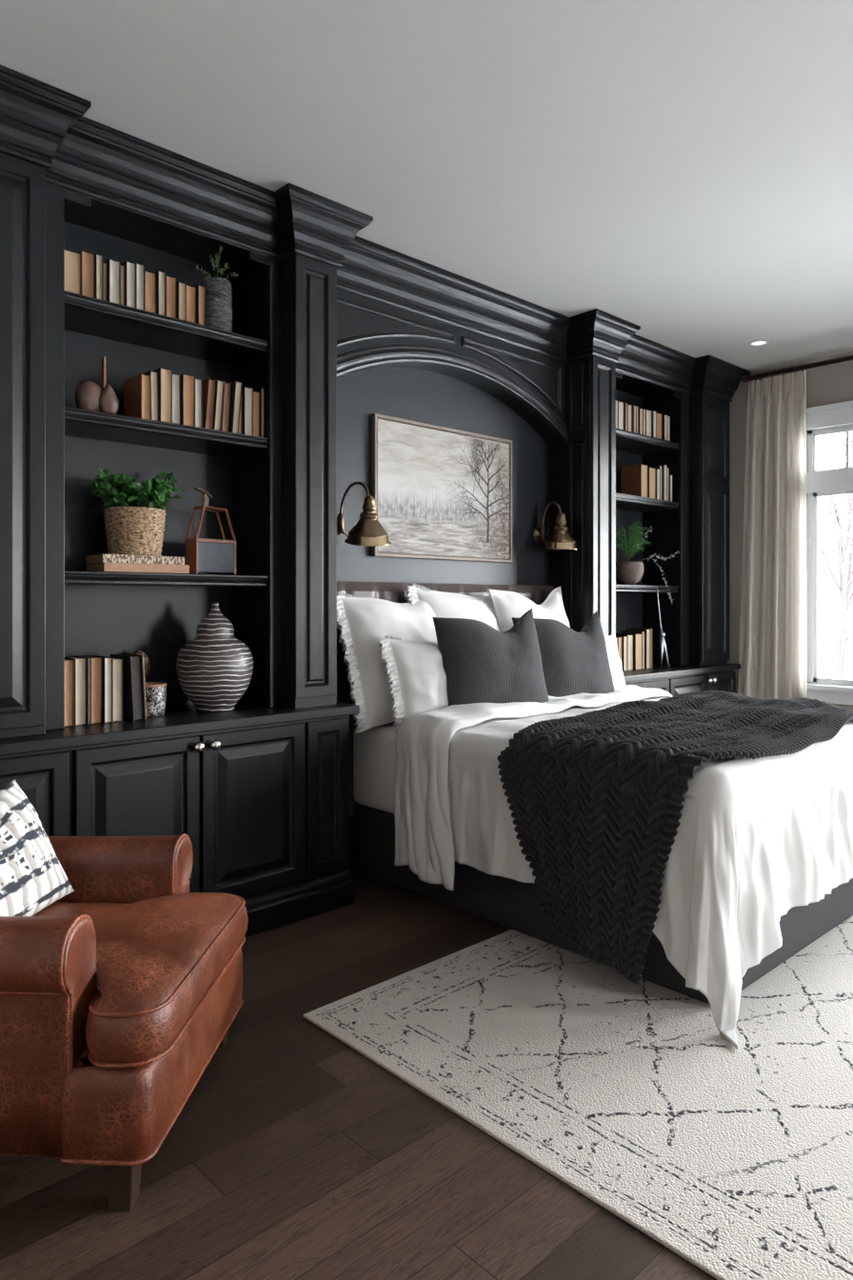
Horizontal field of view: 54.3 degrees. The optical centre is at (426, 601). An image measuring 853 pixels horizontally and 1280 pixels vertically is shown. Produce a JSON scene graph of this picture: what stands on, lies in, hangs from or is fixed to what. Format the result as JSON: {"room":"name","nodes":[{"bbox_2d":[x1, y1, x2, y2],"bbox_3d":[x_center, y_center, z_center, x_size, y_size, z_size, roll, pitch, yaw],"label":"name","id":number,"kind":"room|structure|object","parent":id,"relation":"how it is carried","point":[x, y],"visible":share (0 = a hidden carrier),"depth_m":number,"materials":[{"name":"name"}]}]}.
{"room":"bedroom","nodes":[
{"label":"bedroom","id":0,"kind":"room"},
{"bbox_2d":[0,864,718,1279],"bbox_3d":[2.037,1.450,1.716,7.320,0.100,7.520,0,0,-43],"label":"floor","id":1,"kind":"structure","parent":0,"point":[293,1154],"depth_m":2.02,"materials":[{"name":"brown wood"}]},
{"bbox_2d":[0,747,69,836],"bbox_3d":[-1.777,0.960,2.896,0.865,0.878,0.564,0,0,-43],"label":"base cabinet","id":2,"kind":"object","parent":1,"relation":"on","point":[43,776],"visible":0.27,"depth_m":2.95,"materials":[{"name":"black paint"}]},
{"bbox_2d":[0,833,248,1211],"bbox_3d":[-1.074,0.964,2.308,0.998,0.872,0.859,0,0,3],"label":"armchair","id":3,"kind":"object","parent":1,"relation":"on","point":[118,994],"visible":0.97,"depth_m":1.94,"materials":[{"name":"leather"}]},
{"bbox_2d":[0,779,74,916],"bbox_3d":[-1.193,0.724,2.282,0.230,0.369,0.513,0,0,6],"label":"throw pillow","id":4,"kind":"object","parent":3,"relation":"on","point":[32,877],"visible":0.88,"depth_m":2.32,"materials":[{"name":"fabric"}]},
{"bbox_2d":[32,892,248,1062],"bbox_3d":[-0.969,0.972,2.303,0.788,0.183,0.804,0,0,3],"label":"seat cushion","id":5,"kind":"object","parent":3,"relation":"on","point":[160,956],"depth_m":2.06,"materials":[{"name":"leather"}]},
{"bbox_2d":[69,715,353,937],"bbox_3d":[-0.984,0.960,3.616,1.273,0.878,0.597,0,0,-43],"label":"base cabinet","id":6,"kind":"object","parent":1,"relation":"on","point":[263,810],"visible":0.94,"depth_m":3.48,"materials":[{"name":"black paint"}]},
{"bbox_2d":[0,701,359,755],"bbox_3d":[-1.296,0.500,3.333,2.165,0.040,0.578,0,0,-43],"label":"countertop","id":7,"kind":"structure","parent":6,"relation":"on","point":[183,719],"depth_m":3.29,"materials":[{"name":"black paint"}]},
{"bbox_2d":[0,151,45,739],"bbox_3d":[-1.826,-0.655,2.900,0.800,2.269,0.490,0,0,-43],"label":"tall cabinet","id":8,"kind":"object","parent":7,"relation":"on","point":[22,182],"visible":0.85,"depth_m":2.94,"materials":[{"name":"black paint"}]},
{"bbox_2d":[64,658,74,726],"bbox_3d":[-1.429,0.350,3.251,0.039,0.258,0.170,0,0,-43],"label":"book","id":9,"kind":"object","parent":7,"relation":"on","point":[69,663],"visible":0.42,"depth_m":3.20,"materials":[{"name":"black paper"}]},
{"bbox_2d":[64,656,86,725],"bbox_3d":[-1.398,0.348,3.284,0.044,0.262,0.170,0,0,-43],"label":"book","id":10,"kind":"object","parent":7,"relation":"on","point":[80,663],"visible":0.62,"depth_m":3.23,"materials":[{"name":"beige paper"}]},
{"bbox_2d":[73,655,91,724],"bbox_3d":[-1.371,0.348,3.300,0.013,0.262,0.170,0,0,-43],"label":"book","id":11,"kind":"object","parent":7,"relation":"on","point":[89,659],"visible":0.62,"depth_m":3.24,"materials":[{"name":"black paper"}]},
{"bbox_2d":[75,655,102,723],"bbox_3d":[-1.355,0.348,3.329,0.045,0.262,0.170,0,0,-43],"label":"book","id":12,"kind":"object","parent":7,"relation":"on","point":[96,661],"visible":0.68,"depth_m":3.28,"materials":[{"name":"beige paper"}]},
{"bbox_2d":[92,655,112,723],"bbox_3d":[-1.315,0.349,3.350,0.032,0.260,0.170,0,0,-43],"label":"book","id":13,"kind":"object","parent":7,"relation":"on","point":[107,661],"visible":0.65,"depth_m":3.29,"materials":[{"name":"beige paper"}]},
{"bbox_2d":[112,657,122,721],"bbox_3d":[-1.293,0.353,3.386,0.042,0.252,0.170,0,0,-43],"label":"book","id":14,"kind":"object","parent":7,"relation":"on","point":[117,663],"visible":0.52,"depth_m":3.33,"materials":[{"name":"beige paper"}]},
{"bbox_2d":[110,653,146,720],"bbox_3d":[-1.231,0.348,3.430,0.068,0.264,0.201,0,0,-43],"label":"book","id":15,"kind":"object","parent":7,"relation":"on","point":[134,708],"visible":0.8,"depth_m":3.37,"materials":[{"name":"black paper"}]},
{"bbox_2d":[132,650,150,679],"bbox_3d":[-1.251,0.344,3.610,0.093,0.270,0.089,0,0,-15],"label":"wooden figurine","id":16,"kind":"object","parent":7,"relation":"on","point":[147,665],"visible":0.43,"depth_m":3.60,"materials":[{"name":"brown wood"}]},
{"bbox_2d":[144,681,166,717],"bbox_3d":[-1.167,0.412,3.510,0.136,0.134,0.136,0,0,-43],"label":"jar","id":17,"kind":"object","parent":7,"relation":"on","point":[155,691],"visible":0.64,"depth_m":3.46,"materials":[{"name":"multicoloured ceramic"}]},
{"bbox_2d":[44,181,281,730],"bbox_3d":[-1.171,-0.655,3.569,1.066,2.269,0.350,0,0,-43],"label":"bookcase","id":18,"kind":"object","parent":7,"relation":"on","point":[102,613],"visible":0.62,"depth_m":3.66,"materials":[{"name":"black paint"}]},
{"bbox_2d":[64,250,80,294],"bbox_3d":[-1.426,-1.270,3.268,0.068,0.170,0.170,0,0,-43],"label":"book","id":19,"kind":"object","parent":18,"relation":"on","point":[72,261],"visible":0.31,"depth_m":3.22,"materials":[{"name":"beige paper"}]},
{"bbox_2d":[78,249,94,298],"bbox_3d":[-1.381,-1.278,3.313,0.050,0.185,0.170,0,0,-43],"label":"book","id":20,"kind":"object","parent":18,"relation":"on","point":[87,259],"visible":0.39,"depth_m":3.26,"materials":[{"name":"brown paper"}]},
{"bbox_2d":[75,356,119,414],"bbox_3d":[-1.332,-0.870,3.360,0.166,0.252,0.082,0,0,-27],"label":"wooden ornament","id":21,"kind":"object","parent":18,"relation":"on","point":[89,395],"visible":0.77,"depth_m":3.34,"materials":[{"name":"brown wood"}]},
{"bbox_2d":[94,252,102,299],"bbox_3d":[-1.346,-1.278,3.337,0.028,0.186,0.170,0,0,-43],"label":"book","id":22,"kind":"object","parent":18,"relation":"on","point":[98,259],"visible":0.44,"depth_m":3.28,"materials":[{"name":"beige paper"}]},
{"bbox_2d":[102,260,107,300],"bbox_3d":[-1.334,-1.268,3.362,0.018,0.165,0.170,0,0,-43],"label":"book","id":23,"kind":"object","parent":18,"relation":"on","point":[105,266],"visible":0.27,"depth_m":3.31,"materials":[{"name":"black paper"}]},
{"bbox_2d":[103,258,120,304],"bbox_3d":[-1.301,-1.276,3.377,0.045,0.180,0.170,0,0,-43],"label":"book","id":24,"kind":"object","parent":18,"relation":"on","point":[113,268],"visible":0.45,"depth_m":3.32,"materials":[{"name":"white paper"}]},
{"bbox_2d":[120,264,124,305],"bbox_3d":[-1.282,-1.272,3.409,0.020,0.174,0.170,0,0,-43],"label":"book","id":25,"kind":"object","parent":18,"relation":"on","point":[122,267],"visible":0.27,"depth_m":3.35,"materials":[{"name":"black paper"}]},
{"bbox_2d":[120,260,136,308],"bbox_3d":[-1.254,-1.282,3.426,0.038,0.192,0.170,0,0,-43],"label":"book","id":26,"kind":"object","parent":18,"relation":"on","point":[130,269],"visible":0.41,"depth_m":3.37,"materials":[{"name":"white paper"}]},
{"bbox_2d":[123,373,151,419],"bbox_3d":[-1.208,-0.841,3.472,0.040,0.190,0.170,0,0,-43],"label":"book","id":27,"kind":"object","parent":18,"relation":"on","point":[137,390],"visible":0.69,"depth_m":3.42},
{"bbox_2d":[86,562,189,573],"bbox_3d":[-1.220,-0.139,3.509,0.360,0.036,0.220,0,0,-41],"label":"book","id":28,"kind":"object","parent":18,"relation":"on","point":[99,567],"visible":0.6,"depth_m":3.42,"materials":[{"name":"paper"}]},
{"bbox_2d":[84,554,184,564],"bbox_3d":[-1.228,-0.174,3.504,0.345,0.034,0.210,0,0,-41],"label":"book","id":29,"kind":"object","parent":28,"relation":"on","point":[97,558],"visible":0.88,"depth_m":3.41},
{"bbox_2d":[103,506,166,556],"bbox_3d":[-1.228,-0.290,3.502,0.250,0.195,0.250,0,0,-43],"label":"basket","id":30,"kind":"object","parent":29,"relation":"on","point":[130,530],"depth_m":3.40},
{"bbox_2d":[89,468,184,556],"bbox_3d":[-1.229,-0.384,3.498,0.383,0.383,0.261,0,0,-43],"label":"potted plant","id":31,"kind":"object","parent":29,"relation":"on","point":[134,529],"visible":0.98,"depth_m":3.42,"materials":[{"name":"green plant"}]},
{"bbox_2d":[136,261,144,310],"bbox_3d":[-1.226,-1.284,3.456,0.035,0.197,0.170,0,0,-43],"label":"book","id":32,"kind":"object","parent":18,"relation":"on","point":[140,270],"visible":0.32,"depth_m":3.40,"materials":[{"name":"white paper"}]},
{"bbox_2d":[144,269,156,313],"bbox_3d":[-1.195,-1.274,3.487,0.048,0.177,0.170,0,0,-43],"label":"book","id":33,"kind":"object","parent":18,"relation":"on","point":[150,278],"visible":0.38,"depth_m":3.43,"materials":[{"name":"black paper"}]},
{"bbox_2d":[142,370,159,420],"bbox_3d":[-1.182,-0.851,3.500,0.032,0.210,0.170,-2,1,-43],"label":"book","id":34,"kind":"object","parent":18,"relation":"on","point":[154,375],"visible":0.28,"depth_m":3.45,"materials":[{"name":"white paper"}]},
{"bbox_2d":[153,269,165,315],"bbox_3d":[-1.156,-1.280,3.515,0.032,0.190,0.170,0,0,-43],"label":"book","id":35,"kind":"object","parent":18,"relation":"on","point":[160,276],"visible":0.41,"depth_m":3.46,"materials":[{"name":"beige paper"}]},
{"bbox_2d":[152,367,172,422],"bbox_3d":[-1.143,-0.860,3.527,0.051,0.228,0.170,0,0,-43],"label":"book","id":36,"kind":"object","parent":18,"relation":"on","point":[165,376],"visible":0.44,"depth_m":3.47,"materials":[{"name":"beige paper"}]},
{"bbox_2d":[165,274,176,318],"bbox_3d":[-1.129,-1.278,3.554,0.046,0.184,0.170,0,0,-43],"label":"book","id":37,"kind":"object","parent":18,"relation":"on","point":[170,283],"visible":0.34,"depth_m":3.50,"materials":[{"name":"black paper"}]},
{"bbox_2d":[172,374,180,423],"bbox_3d":[-1.115,-0.855,3.568,0.041,0.218,0.170,-1,1,-43],"label":"book","id":38,"kind":"object","parent":18,"relation":"on","point":[176,391],"visible":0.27,"depth_m":3.52,"materials":[{"name":"white paper"}]},
{"bbox_2d":[176,280,186,320],"bbox_3d":[-1.089,-1.269,3.575,0.035,0.167,0.170,0,0,-43],"label":"book","id":39,"kind":"object","parent":18,"relation":"on","point":[181,289],"visible":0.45,"depth_m":3.52,"materials":[{"name":"beige paper"}]},
{"bbox_2d":[180,373,195,426],"bbox_3d":[-1.068,-0.857,3.596,0.054,0.222,0.170,0,0,-43],"label":"book","id":40,"kind":"object","parent":18,"relation":"on","point":[187,383],"visible":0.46,"depth_m":3.54,"materials":[{"name":"brown paper"}]},
{"bbox_2d":[186,285,196,322],"bbox_3d":[-1.064,-1.270,3.614,0.047,0.168,0.170,0,0,-43],"label":"book","id":41,"kind":"object","parent":18,"relation":"on","point":[190,290],"visible":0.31,"depth_m":3.56,"materials":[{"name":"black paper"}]},
{"bbox_2d":[195,379,201,427],"bbox_3d":[-1.038,-0.854,3.638,0.034,0.216,0.170,0,0,-43],"label":"book","id":42,"kind":"object","parent":18,"relation":"on","point":[198,383],"visible":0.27,"depth_m":3.58,"materials":[{"name":"white paper"}]},
{"bbox_2d":[193,283,205,325],"bbox_3d":[-1.025,-1.274,3.640,0.033,0.178,0.170,0,0,-43],"label":"book","id":43,"kind":"object","parent":18,"relation":"on","point":[200,290],"visible":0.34,"depth_m":3.58,"materials":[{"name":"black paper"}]},
{"bbox_2d":[201,378,215,429],"bbox_3d":[-0.995,-0.857,3.668,0.048,0.226,0.170,0,0,-43],"label":"book","id":44,"kind":"object","parent":18,"relation":"on","point":[208,386],"visible":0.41,"depth_m":3.61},
{"bbox_2d":[185,486,236,574],"bbox_3d":[-0.966,-0.313,3.727,0.196,0.385,0.100,0,0,-43],"label":"wooden caddy","id":45,"kind":"object","parent":18,"relation":"on","point":[202,554],"visible":0.84,"depth_m":3.69,"materials":[{"name":"brown wood"}]},
{"bbox_2d":[196,245,239,332],"bbox_3d":[-0.929,-1.391,3.696,0.172,0.410,0.136,0,0,-7],"label":"potted plant","id":46,"kind":"object","parent":18,"relation":"on","point":[218,290],"visible":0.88,"depth_m":3.64,"materials":[{"name":"grey ceramic"}]},
{"bbox_2d":[212,379,224,430],"bbox_3d":[-0.965,-0.859,3.700,0.050,0.230,0.170,0,0,-43],"label":"book","id":47,"kind":"object","parent":18,"relation":"on","point":[219,386],"visible":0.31,"depth_m":3.64,"materials":[{"name":"beige paper"}]},
{"bbox_2d":[220,381,230,431],"bbox_3d":[-0.941,-0.857,3.726,0.042,0.225,0.170,0,0,-43],"label":"book","id":48,"kind":"object","parent":18,"relation":"on","point":[227,387],"visible":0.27,"depth_m":3.67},
{"bbox_2d":[227,380,241,433],"bbox_3d":[-0.899,-0.864,3.756,0.051,0.240,0.170,0,0,-43],"label":"book","id":49,"kind":"object","parent":18,"relation":"on","point":[235,395],"visible":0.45,"depth_m":3.70,"materials":[{"name":"beige paper"}]},
{"bbox_2d":[241,385,253,435],"bbox_3d":[-0.856,-0.856,3.794,0.043,0.220,0.170,0,0,-43],"label":"book","id":50,"kind":"object","parent":18,"relation":"on","point":[248,393],"visible":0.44,"depth_m":3.74,"materials":[{"name":"white paper"}]},
{"bbox_2d":[253,391,259,436],"bbox_3d":[-0.831,-0.852,3.833,0.040,0.212,0.170,0,0,-43],"label":"book","id":51,"kind":"object","parent":18,"relation":"on","point":[256,395],"visible":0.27,"depth_m":3.78,"materials":[{"name":"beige paper"}]},
{"bbox_2d":[253,387,264,437],"bbox_3d":[-0.803,-0.861,3.847,0.016,0.230,0.170,0,0,-43],"label":"book","id":52,"kind":"object","parent":18,"relation":"on","point":[262,390],"visible":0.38,"depth_m":3.79,"materials":[{"name":"black paper"}]},
{"bbox_2d":[176,601,253,712],"bbox_3d":[-0.939,0.240,3.691,0.332,0.477,0.332,0,0,-43],"label":"striped vase","id":53,"kind":"object","parent":7,"relation":"on","point":[214,670],"visible":1,"depth_m":3.58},
{"bbox_2d":[281,253,337,708],"bbox_3d":[-0.666,-0.655,3.987,0.240,2.269,0.490,0,0,-43],"label":"pilaster","id":54,"kind":"object","parent":7,"relation":"on","point":[309,285],"visible":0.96,"depth_m":3.79,"materials":[{"name":"black paint"}]},
{"bbox_2d":[337,288,568,867],"bbox_3d":[0.125,-0.196,4.781,2.016,3.188,0.192,0,0,-43],"label":"wall","id":55,"kind":"structure","parent":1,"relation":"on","point":[393,361],"depth_m":4.76,"materials":[{"name":"grey paint"}]},
{"bbox_2d":[337,481,392,546],"bbox_3d":[-0.336,-0.437,4.186,0.244,0.337,0.374,0,0,-43],"label":"wall lamp","id":56,"kind":"object","parent":55,"relation":"attached to","point":[369,531],"visible":0.98,"depth_m":4.07,"materials":[{"name":"gold metal"}]},
{"bbox_2d":[370,413,512,562],"bbox_3d":[0.119,-0.627,4.839,1.115,0.765,0.036,0,0,-43],"label":"framed painting","id":57,"kind":"object","parent":55,"relation":"attached to","point":[439,492],"visible":1,"depth_m":4.78,"materials":[{"name":"paper"}]},
{"bbox_2d":[533,500,579,549],"bbox_3d":[0.832,-0.487,5.325,0.236,0.318,0.303,0,0,-43],"label":"wall lamp","id":58,"kind":"object","parent":55,"relation":"attached to","point":[561,538],"visible":1,"depth_m":5.26,"materials":[{"name":"gold metal"}]},
{"bbox_2d":[302,915,852,1279],"bbox_3d":[2.130,1.394,2.824,3.750,0.010,3.450,0,0,-43],"label":"area rug","id":59,"kind":"object","parent":1,"relation":"on","point":[739,1163],"visible":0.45,"depth_m":2.41,"materials":[{"name":"fabric"}]},
{"bbox_2d":[337,580,852,1003],"bbox_3d":[0.803,0.647,4.076,1.975,1.504,2.072,0,0,-43],"label":"bed","id":60,"kind":"object","parent":59,"relation":"on","point":[510,903],"visible":0.07,"depth_m":3.65,"materials":[{"name":"grey fabric"}]},
{"bbox_2d":[353,721,397,813],"bbox_3d":[0.870,0.822,4.114,1.685,0.414,1.895,0,0,-43],"label":"mattress","id":61,"kind":"object","parent":60,"relation":"on","point":[373,748],"visible":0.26,"depth_m":4.08,"materials":[{"name":"white"}]},
{"bbox_2d":[337,591,437,733],"bbox_3d":[-0.146,0.286,4.260,0.713,0.682,0.283,0,0,-45],"label":"euro pillow","id":62,"kind":"object","parent":61,"relation":"on","point":[362,622],"visible":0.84,"depth_m":4.09,"materials":[{"name":"white fabric"}]},
{"bbox_2d":[378,635,448,733],"bbox_3d":[0.052,0.391,4.157,0.632,0.459,0.241,0,0,-38],"label":"pillow","id":63,"kind":"object","parent":61,"relation":"on","point":[416,676],"visible":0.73,"depth_m":4.02,"materials":[{"name":"white fabric"}]},
{"bbox_2d":[404,582,499,631],"bbox_3d":[0.207,0.259,4.629,0.764,0.728,0.258,0,0,-39],"label":"euro pillow","id":64,"kind":"object","parent":61,"relation":"on","point":[447,605],"visible":0.23,"depth_m":4.58,"materials":[{"name":"white fabric"}]},
{"bbox_2d":[487,586,569,632],"bbox_3d":[0.679,0.261,4.999,0.278,0.722,0.737,0,0,42],"label":"euro pillow","id":65,"kind":"object","parent":61,"relation":"on","point":[507,605],"visible":0.38,"depth_m":4.88,"materials":[{"name":"white fabric"}]},
{"bbox_2d":[604,634,625,686],"bbox_3d":[1.011,0.407,5.042,0.562,0.404,0.218,0,0,-38],"label":"pillow","id":66,"kind":"object","parent":61,"relation":"on","point":[615,663],"visible":0.16,"depth_m":5.07,"materials":[{"name":"white fabric"}]},
{"bbox_2d":[394,684,852,1049],"bbox_3d":[1.133,0.937,3.912,2.130,0.896,1.727,0,0,-43],"label":"duvet","id":67,"kind":"object","parent":61,"relation":"on","point":[757,840],"visible":0.6,"depth_m":3.10,"materials":[{"name":"white fabric"}]},
{"bbox_2d":[432,608,549,706],"bbox_3d":[0.348,0.323,4.233,0.623,0.579,0.252,0,0,-28],"label":"cushion","id":68,"kind":"object","parent":67,"relation":"on","point":[482,663],"visible":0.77,"depth_m":4.14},
{"bbox_2d":[511,610,615,697],"bbox_3d":[0.791,0.332,4.678,0.640,0.563,0.264,0,0,-31],"label":"cushion","id":69,"kind":"object","parent":67,"relation":"on","point":[573,662],"visible":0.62,"depth_m":4.60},
{"bbox_2d":[497,690,852,984],"bbox_3d":[1.265,0.898,3.767,2.074,0.839,1.156,0,0,-43],"label":"knitted throw","id":70,"kind":"object","parent":67,"relation":"on","point":[596,798],"visible":0.97,"depth_m":3.08,"materials":[{"name":"grey fabric"}]},
{"bbox_2d":[625,669,736,696],"bbox_3d":[1.579,0.960,6.016,1.810,0.878,0.597,0,0,-43],"label":"base cabinet","id":71,"kind":"object","parent":1,"relation":"on","point":[726,681],"visible":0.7,"depth_m":6.02,"materials":[{"name":"black paint"}]},
{"bbox_2d":[622,662,740,682],"bbox_3d":[1.557,0.500,6.006,1.865,0.040,0.578,0,0,-43],"label":"countertop","id":72,"kind":"structure","parent":71,"relation":"on","point":[657,672],"depth_m":5.86,"materials":[{"name":"black paint"}]},
{"bbox_2d":[549,354,616,636],"bbox_3d":[0.977,-0.655,5.525,0.260,2.269,0.490,0,0,-43],"label":"pilaster","id":73,"kind":"object","parent":72,"relation":"on","point":[583,468],"visible":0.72,"depth_m":5.36,"materials":[{"name":"black paint"}]},
{"bbox_2d":[616,636,628,671],"bbox_3d":[1.323,0.358,5.816,0.050,0.242,0.170,0,0,-43],"label":"book","id":74,"kind":"object","parent":72,"relation":"on","point":[625,638],"visible":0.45,"depth_m":5.76,"materials":[{"name":"beige paper"}]},
{"bbox_2d":[616,634,633,670],"bbox_3d":[1.368,0.354,5.873,0.074,0.250,0.170,0,0,-43],"label":"book","id":75,"kind":"object","parent":72,"relation":"on","point":[630,636],"visible":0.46,"depth_m":5.83,"materials":[{"name":"beige paper"}]},
{"bbox_2d":[616,633,642,670],"bbox_3d":[1.443,0.352,5.927,0.090,0.255,0.170,0,0,-43],"label":"book","id":76,"kind":"object","parent":72,"relation":"on","point":[637,637],"visible":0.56,"depth_m":5.87,"materials":[{"name":"beige paper"}]},
{"bbox_2d":[621,630,645,669],"bbox_3d":[1.489,0.344,5.985,0.036,0.270,0.170,0,0,-43],"label":"book","id":77,"kind":"object","parent":72,"relation":"on","point":[623,631],"visible":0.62,"depth_m":5.93,"materials":[{"name":"beige paper"}]},
{"bbox_2d":[626,628,650,668],"bbox_3d":[1.532,0.337,6.015,0.052,0.285,0.170,0,0,-43],"label":"book","id":78,"kind":"object","parent":72,"relation":"on","point":[648,630],"visible":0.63,"depth_m":5.96,"materials":[{"name":"beige paper"}]},
{"bbox_2d":[630,627,653,668],"bbox_3d":[1.562,0.335,6.047,0.032,0.290,0.170,0,0,-43],"label":"book","id":79,"kind":"object","parent":72,"relation":"on","point":[651,630],"visible":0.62,"depth_m":6.00,"materials":[{"name":"black paper"}]},
{"bbox_2d":[616,370,689,665],"bbox_3d":[1.456,-0.655,6.030,1.126,2.269,0.350,0,0,-43],"label":"bookcase","id":80,"kind":"object","parent":72,"relation":"on","point":[637,606],"visible":0.4,"depth_m":6.25,"materials":[{"name":"black paint"}]},
{"bbox_2d":[619,401,624,429],"bbox_3d":[1.288,-1.286,5.800,0.066,0.200,0.170,0,0,-43],"label":"book","id":81,"kind":"object","parent":80,"relation":"on","point":[621,404],"visible":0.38,"depth_m":5.75,"materials":[{"name":"beige paper"}]},
{"bbox_2d":[616,560,644,584],"bbox_3d":[1.440,-0.203,5.952,0.230,0.165,0.230,0,0,-43],"label":"plant pot","id":82,"kind":"object","parent":80,"relation":"on","point":[628,572],"depth_m":5.86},
{"bbox_2d":[620,463,647,497],"bbox_3d":[1.498,-0.863,5.994,0.082,0.235,0.170,0,0,-43],"label":"book","id":83,"kind":"object","parent":80,"relation":"on","point":[633,477],"visible":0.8,"depth_m":5.95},
{"bbox_2d":[632,404,637,433],"bbox_3d":[1.410,-1.284,5.902,0.040,0.196,0.170,0,0,-43],"label":"book","id":84,"kind":"object","parent":80,"relation":"on","point":[634,408],"visible":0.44,"depth_m":5.85,"materials":[{"name":"beige paper"}]},
{"bbox_2d":[616,519,679,603],"bbox_3d":[1.565,-0.288,6.023,0.625,0.614,0.253,0,0,-34],"label":"potted plant","id":85,"kind":"object","parent":80,"relation":"on","point":[628,572],"visible":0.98,"depth_m":5.91,"materials":[{"name":"green plant"}]},
{"bbox_2d":[645,408,652,437],"bbox_3d":[1.542,-1.284,6.038,0.074,0.196,0.170,0,0,-43],"label":"book","id":86,"kind":"object","parent":80,"relation":"on","point":[649,412],"visible":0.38,"depth_m":5.99,"materials":[{"name":"beige paper"}]},
{"bbox_2d":[647,466,656,499],"bbox_3d":[1.577,-0.859,6.070,0.089,0.226,0.170,0,0,-43],"label":"book","id":87,"kind":"object","parent":80,"relation":"on","point":[651,472],"visible":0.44,"depth_m":6.01,"materials":[{"name":"beige paper"}]},
{"bbox_2d":[649,463,667,500],"bbox_3d":[1.702,-0.878,6.176,0.046,0.265,0.170,0,0,-43],"label":"book","id":88,"kind":"object","parent":80,"relation":"on","point":[665,467],"visible":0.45,"depth_m":6.12,"materials":[{"name":"grey paper"}]},
{"bbox_2d":[656,468,660,499],"bbox_3d":[1.634,-0.858,6.114,0.046,0.225,0.170,0,0,-43],"label":"book","id":89,"kind":"object","parent":80,"relation":"on","point":[658,471],"visible":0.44,"depth_m":6.06,"materials":[{"name":"beige paper"}]},
{"bbox_2d":[657,413,662,439],"bbox_3d":[1.643,-1.284,6.137,0.084,0.197,0.170,0,0,-43],"label":"book","id":90,"kind":"object","parent":80,"relation":"on","point":[659,416],"visible":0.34,"depth_m":6.10,"materials":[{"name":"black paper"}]},
{"bbox_2d":[662,414,668,440],"bbox_3d":[1.706,-1.283,6.180,0.048,0.195,0.170,0,0,-43],"label":"book","id":91,"kind":"object","parent":80,"relation":"on","point":[665,417],"visible":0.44,"depth_m":6.12,"materials":[{"name":"beige paper"}]},
{"bbox_2d":[657,587,670,667],"bbox_3d":[1.728,0.190,6.054,0.190,0.592,0.040,0,0,-43],"label":"figurine","id":92,"kind":"object","parent":72,"relation":"on","point":[664,650],"visible":0.99,"depth_m":6.03,"materials":[{"name":"silver metal"}]},
{"bbox_2d":[689,392,729,665],"bbox_3d":[2.049,-0.655,6.530,0.420,2.269,0.490,0,0,-43],"label":"pilaster","id":93,"kind":"object","parent":72,"relation":"on","point":[709,414],"visible":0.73,"depth_m":6.29,"materials":[{"name":"black paint"}]},
{"bbox_2d":[0,0,852,372],"bbox_3d":[2.055,-1.860,1.733,7.770,0.120,7.920,0,0,-43],"label":"ceiling","id":94,"kind":"structure","parent":0,"point":[681,171],"depth_m":3.12,"materials":[{"name":"paint"}]},
{"bbox_2d":[727,351,852,711],"bbox_3d":[4.730,-0.200,4.341,0.200,3.200,7.670,0,0,-43],"label":"wall","id":95,"kind":"structure","parent":0,"point":[833,383],"depth_m":6.58,"materials":[{"name":"grey paint"}]},
{"bbox_2d":[0,64,750,401],"bbox_3d":[0.122,-1.682,4.648,6.033,0.234,0.603,0,0,-43],"label":"crown molding","id":96,"kind":"structure","parent":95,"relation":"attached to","point":[43,124],"depth_m":3.71,"materials":[{"name":"black paint"}]},
{"bbox_2d":[741,354,852,382],"bbox_3d":[3.897,-1.706,4.976,0.148,0.093,4.135,0,0,-43],"label":"curtain rod","id":97,"kind":"object","parent":95,"relation":"attached to","point":[745,379],"visible":0.97,"depth_m":6.12,"materials":[{"name":"black"}]},
{"bbox_2d":[738,363,806,699],"bbox_3d":[2.600,-0.186,6.279,0.087,3.131,0.551,0,0,-43],"label":"curtain","id":98,"kind":"object","parent":97,"relation":"hanging from","point":[772,657],"visible":0.81,"depth_m":6.24,"materials":[{"name":"fabric"}]},
{"bbox_2d":[806,400,852,705],"bbox_3d":[3.930,-0.347,5.086,0.190,2.175,3.410,0,0,-43],"label":"window","id":99,"kind":"structure","parent":95,"relation":"in","point":[836,418],"depth_m":6.15,"materials":[{"name":"white paint"}]},
{"label":"outside","id":100,"kind":"structure","parent":0,"visible":0},
{"bbox_2d":[820,636,852,679],"bbox_3d":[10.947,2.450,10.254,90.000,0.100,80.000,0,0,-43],"label":"ground","id":101,"kind":"structure","parent":100,"point":[830,644],"depth_m":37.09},
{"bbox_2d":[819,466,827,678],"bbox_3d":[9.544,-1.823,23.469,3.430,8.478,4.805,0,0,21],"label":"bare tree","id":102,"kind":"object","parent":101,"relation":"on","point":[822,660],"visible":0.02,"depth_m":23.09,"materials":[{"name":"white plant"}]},
{"bbox_2d":[818,436,852,679],"bbox_3d":[7.700,-0.715,15.239,2.460,6.252,2.311,0,0,-14],"label":"bare tree","id":103,"kind":"object","parent":101,"relation":"on","point":[845,561],"visible":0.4,"depth_m":14.76,"materials":[{"name":"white plant"}]},
{"bbox_2d":[818,434,852,678],"bbox_3d":[9.265,-1.306,17.061,2.544,7.418,3.024,0,0,-11],"label":"bare tree","id":104,"kind":"object","parent":101,"relation":"on","point":[835,510],"visible":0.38,"depth_m":17.43,"materials":[{"name":"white plant"}]},
{"bbox_2d":[829,431,852,678],"bbox_3d":[10.543,-2.022,19.424,3.122,8.865,3.608,0,0,-5],"label":"bare tree","id":105,"kind":"object","parent":101,"relation":"on","point":[850,573],"visible":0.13,"depth_m":19.43,"materials":[{"name":"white plant"}]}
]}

